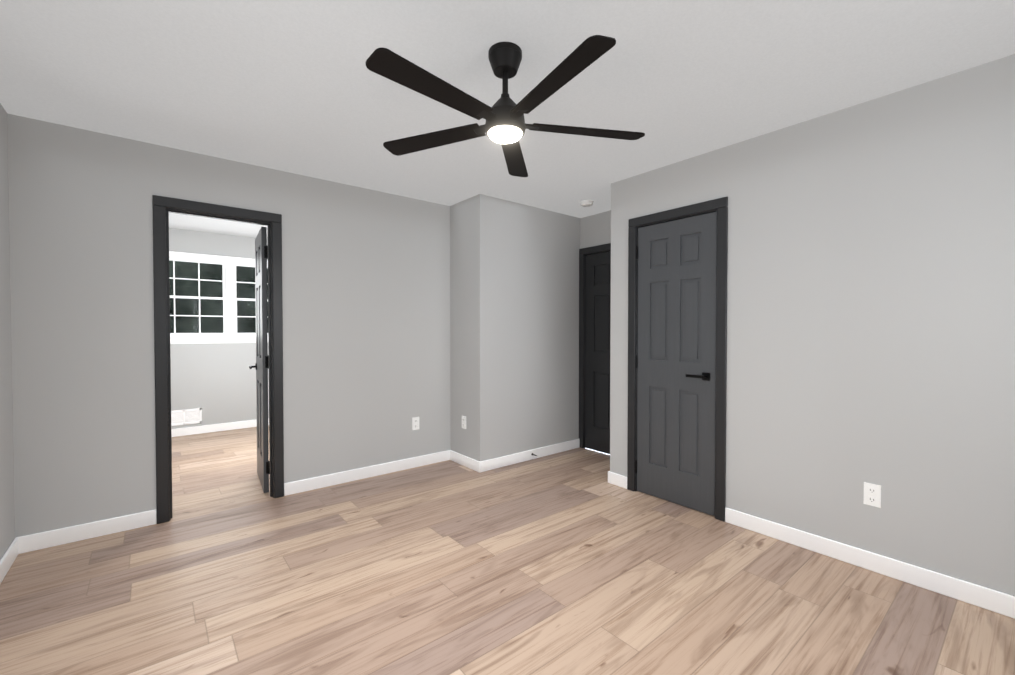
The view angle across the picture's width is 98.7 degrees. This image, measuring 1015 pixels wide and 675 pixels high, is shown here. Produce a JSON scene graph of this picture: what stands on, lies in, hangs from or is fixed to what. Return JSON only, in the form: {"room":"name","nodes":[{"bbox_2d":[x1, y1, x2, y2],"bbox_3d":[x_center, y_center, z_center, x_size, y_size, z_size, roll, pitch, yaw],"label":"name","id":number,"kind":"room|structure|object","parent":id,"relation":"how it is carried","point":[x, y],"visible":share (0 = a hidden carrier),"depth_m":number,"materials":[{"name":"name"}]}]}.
{"room":"empty bedroom","nodes":[
{"label":"empty bedroom","id":0,"kind":"room"},
{"bbox_2d":[0,103,14,559],"bbox_3d":[-2.332,0.000,1.808,0.120,2.440,7.340,-1,1,-39],"label":"wall","id":1,"kind":"structure","parent":0,"point":[7,519],"depth_m":2.32,"materials":[{"name":"grey paint"}]},
{"bbox_2d":[0,536,23,583],"bbox_3d":[-1.390,1.189,0.776,0.014,0.095,4.280,-1,1,-39],"label":"baseboard","id":2,"kind":"structure","parent":1,"relation":"attached to","point":[17,546],"depth_m":2.31,"materials":[{"name":"white wood"}]},
{"bbox_2d":[169,228,268,428],"bbox_3d":[-3.433,-0.062,5.566,3.160,2.440,0.120,-1,1,-39],"label":"wall","id":3,"kind":"structure","parent":0,"point":[216,382],"depth_m":5.36,"materials":[{"name":"grey paint"}]},
{"bbox_2d":[171,408,201,425],"bbox_3d":[-3.838,0.945,5.168,0.347,0.180,0.010,-1,1,-39],"label":"air vent","id":4,"kind":"object","parent":3,"relation":"in","point":[186,416],"visible":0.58,"depth_m":5.18,"materials":[{"name":"white metal"}]},
{"bbox_2d":[169,251,267,343],"bbox_3d":[-3.490,-0.470,5.480,1.830,1.080,0.170,-1,1,-39],"label":"windows","id":5,"kind":"structure","parent":3,"relation":"in","point":[229,334],"depth_m":5.41,"materials":[{"name":"white"}]},
{"bbox_2d":[171,418,268,436],"bbox_3d":[-3.389,1.112,5.532,2.920,0.095,0.018,-1,1,-39],"label":"baseboard","id":6,"kind":"structure","parent":3,"relation":"attached to","point":[177,432],"depth_m":5.33,"materials":[{"name":"white wood"}]},
{"bbox_2d":[7,113,450,537],"bbox_3d":[-1.179,-0.032,3.765,4.380,2.440,0.120,-1,1,-39],"label":"wall","id":7,"kind":"structure","parent":0,"point":[366,317],"depth_m":2.78,"materials":[{"name":"grey paint"}]},
{"bbox_2d":[24,509,156,552],"bbox_3d":[-2.491,1.159,2.627,0.583,0.095,0.018,-1,1,-39],"label":"baseboard","id":8,"kind":"structure","parent":7,"relation":"attached to","point":[42,540],"depth_m":2.60,"materials":[{"name":"white wood"}]},
{"bbox_2d":[152,195,283,523],"bbox_3d":[-2.018,0.168,3.085,0.645,2.062,0.122,-1,1,-39],"label":"door frame","id":9,"kind":"structure","parent":7,"relation":"attached to","point":[270,301],"depth_m":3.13,"materials":[{"name":"black wood"}]},
{"bbox_2d":[249,227,269,492],"bbox_3d":[-2.010,0.170,3.561,0.147,2.026,0.609,-1,1,-34],"label":"door leaf","id":10,"kind":"structure","parent":7,"relation":"in","point":[261,366],"depth_m":3.34,"materials":[{"name":"black wood"}]},
{"bbox_2d":[284,450,447,495],"bbox_3d":[-1.116,1.141,3.748,1.468,0.095,0.014,-1,1,-39],"label":"baseboard","id":11,"kind":"structure","parent":7,"relation":"attached to","point":[299,486],"depth_m":3.65,"materials":[{"name":"white wood"}]},
{"bbox_2d":[412,417,418,429],"bbox_3d":[-0.836,0.784,3.975,0.070,0.115,0.009,-1,1,-39],"label":"electrical outlet","id":12,"kind":"object","parent":7,"relation":"attached to","point":[415,423],"visible":1,"depth_m":3.97,"materials":[{"name":"white plastic"}]},
{"bbox_2d":[0,425,1014,674],"bbox_3d":[-0.602,1.257,3.237,4.940,0.120,7.700,-1,1,-39],"label":"floor","id":13,"kind":"structure","parent":0,"point":[572,561],"depth_m":2.08,"materials":[{"name":"brown wood"}]},
{"bbox_2d":[0,0,1014,238],"bbox_3d":[-0.602,-1.303,3.195,4.940,0.120,7.700,-1,1,-39],"label":"ceiling","id":14,"kind":"structure","parent":0,"point":[295,87],"depth_m":2.03,"materials":[{"name":"paint"}]},
{"bbox_2d":[365,35,644,176],"bbox_3d":[-0.018,-1.035,1.834,1.208,0.372,1.215,-1,1,-39],"label":"fan","id":15,"kind":"object","parent":14,"relation":"hanging from","point":[505,126],"visible":1,"depth_m":1.79,"materials":[{"name":"black metal"}]},
{"bbox_2d":[580,200,593,206],"bbox_3d":[0.735,-1.238,4.040,0.131,0.038,0.131,-1,1,-39],"label":"smoke detector","id":16,"kind":"object","parent":14,"relation":"attached to","point":[586,203],"visible":1,"depth_m":4.01,"materials":[{"name":"white plastic"}]},
{"bbox_2d":[450,194,579,461],"bbox_3d":[0.158,-0.044,4.460,1.430,2.440,0.490,-1,1,-39],"label":"wall","id":17,"kind":"structure","parent":0,"point":[514,327],"depth_m":4.10,"materials":[{"name":"grey paint"}]},
{"bbox_2d":[448,450,475,470],"bbox_3d":[-0.398,1.136,4.017,0.022,0.095,0.450,-1,1,-39],"label":"baseboard","id":18,"kind":"structure","parent":17,"relation":"attached to","point":[461,459],"depth_m":4.03,"materials":[{"name":"white wood"}]},
{"bbox_2d":[462,416,465,428],"bbox_3d":[-0.404,0.784,4.023,0.009,0.115,0.070,-1,1,-39],"label":"electrical outlet","id":19,"kind":"object","parent":17,"relation":"attached to","point":[463,422],"visible":1,"depth_m":4.01,"materials":[{"name":"white plastic"}]},
{"bbox_2d":[476,439,579,472],"bbox_3d":[0.265,1.133,4.241,1.324,0.095,0.014,-1,1,-39],"label":"baseboard","id":20,"kind":"structure","parent":17,"relation":"attached to","point":[494,463],"depth_m":4.15,"materials":[{"name":"white wood"}]},
{"bbox_2d":[580,210,610,248],"bbox_3d":[1.101,-0.042,4.338,0.120,2.440,0.890,-1,1,-39],"label":"wall","id":21,"kind":"structure","parent":0,"point":[595,229],"depth_m":4.47,"materials":[{"name":"grey paint"}]},
{"bbox_2d":[579,243,610,447],"bbox_3d":[1.101,0.147,4.342,0.122,2.062,0.800,-1,1,-39],"label":"door frame","id":22,"kind":"structure","parent":21,"relation":"attached to","point":[584,333],"depth_m":4.60,"materials":[{"name":"black wood"}]},
{"bbox_2d":[585,251,610,453],"bbox_3d":[1.068,0.158,4.320,0.147,2.026,0.764,-1,1,-39],"label":"door leaf","id":23,"kind":"structure","parent":21,"relation":"in","point":[597,338],"depth_m":4.47,"materials":[{"name":"black wood"}]},
{"bbox_2d":[610,180,622,474],"bbox_3d":[1.172,-0.032,3.745,0.760,2.440,0.120,-1,1,-39],"label":"wall","id":24,"kind":"structure","parent":0,"point":[616,359],"depth_m":3.50,"materials":[{"name":"grey paint"}]},
{"bbox_2d":[608,471,626,486],"bbox_3d":[1.086,1.140,3.763,0.654,0.095,0.041,-1,1,-39],"label":"baseboard","id":25,"kind":"structure","parent":24,"relation":"attached to","point":[613,478],"depth_m":3.50,"materials":[{"name":"white wood"}]},
{"bbox_2d":[622,54,1014,595],"bbox_3d":[1.877,-0.009,2.372,0.120,2.440,2.900,-1,1,-39],"label":"wall","id":26,"kind":"structure","parent":0,"point":[871,296],"depth_m":2.24,"materials":[{"name":"grey paint"}]},
{"bbox_2d":[635,212,716,515],"bbox_3d":[1.203,0.177,3.141,0.147,2.026,0.614,-1,1,-39],"label":"closet door leaf","id":27,"kind":"structure","parent":26,"relation":"in","point":[676,356],"depth_m":3.10,"materials":[{"name":"grey wood"}]},
{"bbox_2d":[627,197,727,521],"bbox_3d":[1.236,0.167,3.162,0.122,2.062,0.650,-1,1,-39],"label":"door frame","id":28,"kind":"structure","parent":26,"relation":"attached to","point":[682,217],"depth_m":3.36,"materials":[{"name":"black wood"}]},
{"bbox_2d":[725,507,1014,618],"bbox_3d":[1.817,1.163,2.359,0.014,0.095,1.251,-1,1,-39],"label":"baseboard","id":29,"kind":"structure","parent":26,"relation":"attached to","point":[976,595],"depth_m":2.22,"materials":[{"name":"white wood"}]},
{"bbox_2d":[863,482,880,507],"bbox_3d":[1.894,0.817,2.263,0.009,0.115,0.070,-1,1,-39],"label":"electrical outlet","id":30,"kind":"object","parent":26,"relation":"attached to","point":[872,494],"visible":1,"depth_m":2.26,"materials":[{"name":"white plastic"}]},
{"label":"outside","id":31,"kind":"structure","parent":0,"visible":0},
{"bbox_2d":[169,261,267,332],"bbox_3d":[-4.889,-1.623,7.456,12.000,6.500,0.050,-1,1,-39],"label":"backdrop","id":32,"kind":"structure","parent":31,"point":[205,287],"depth_m":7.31,"materials":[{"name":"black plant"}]}
]}

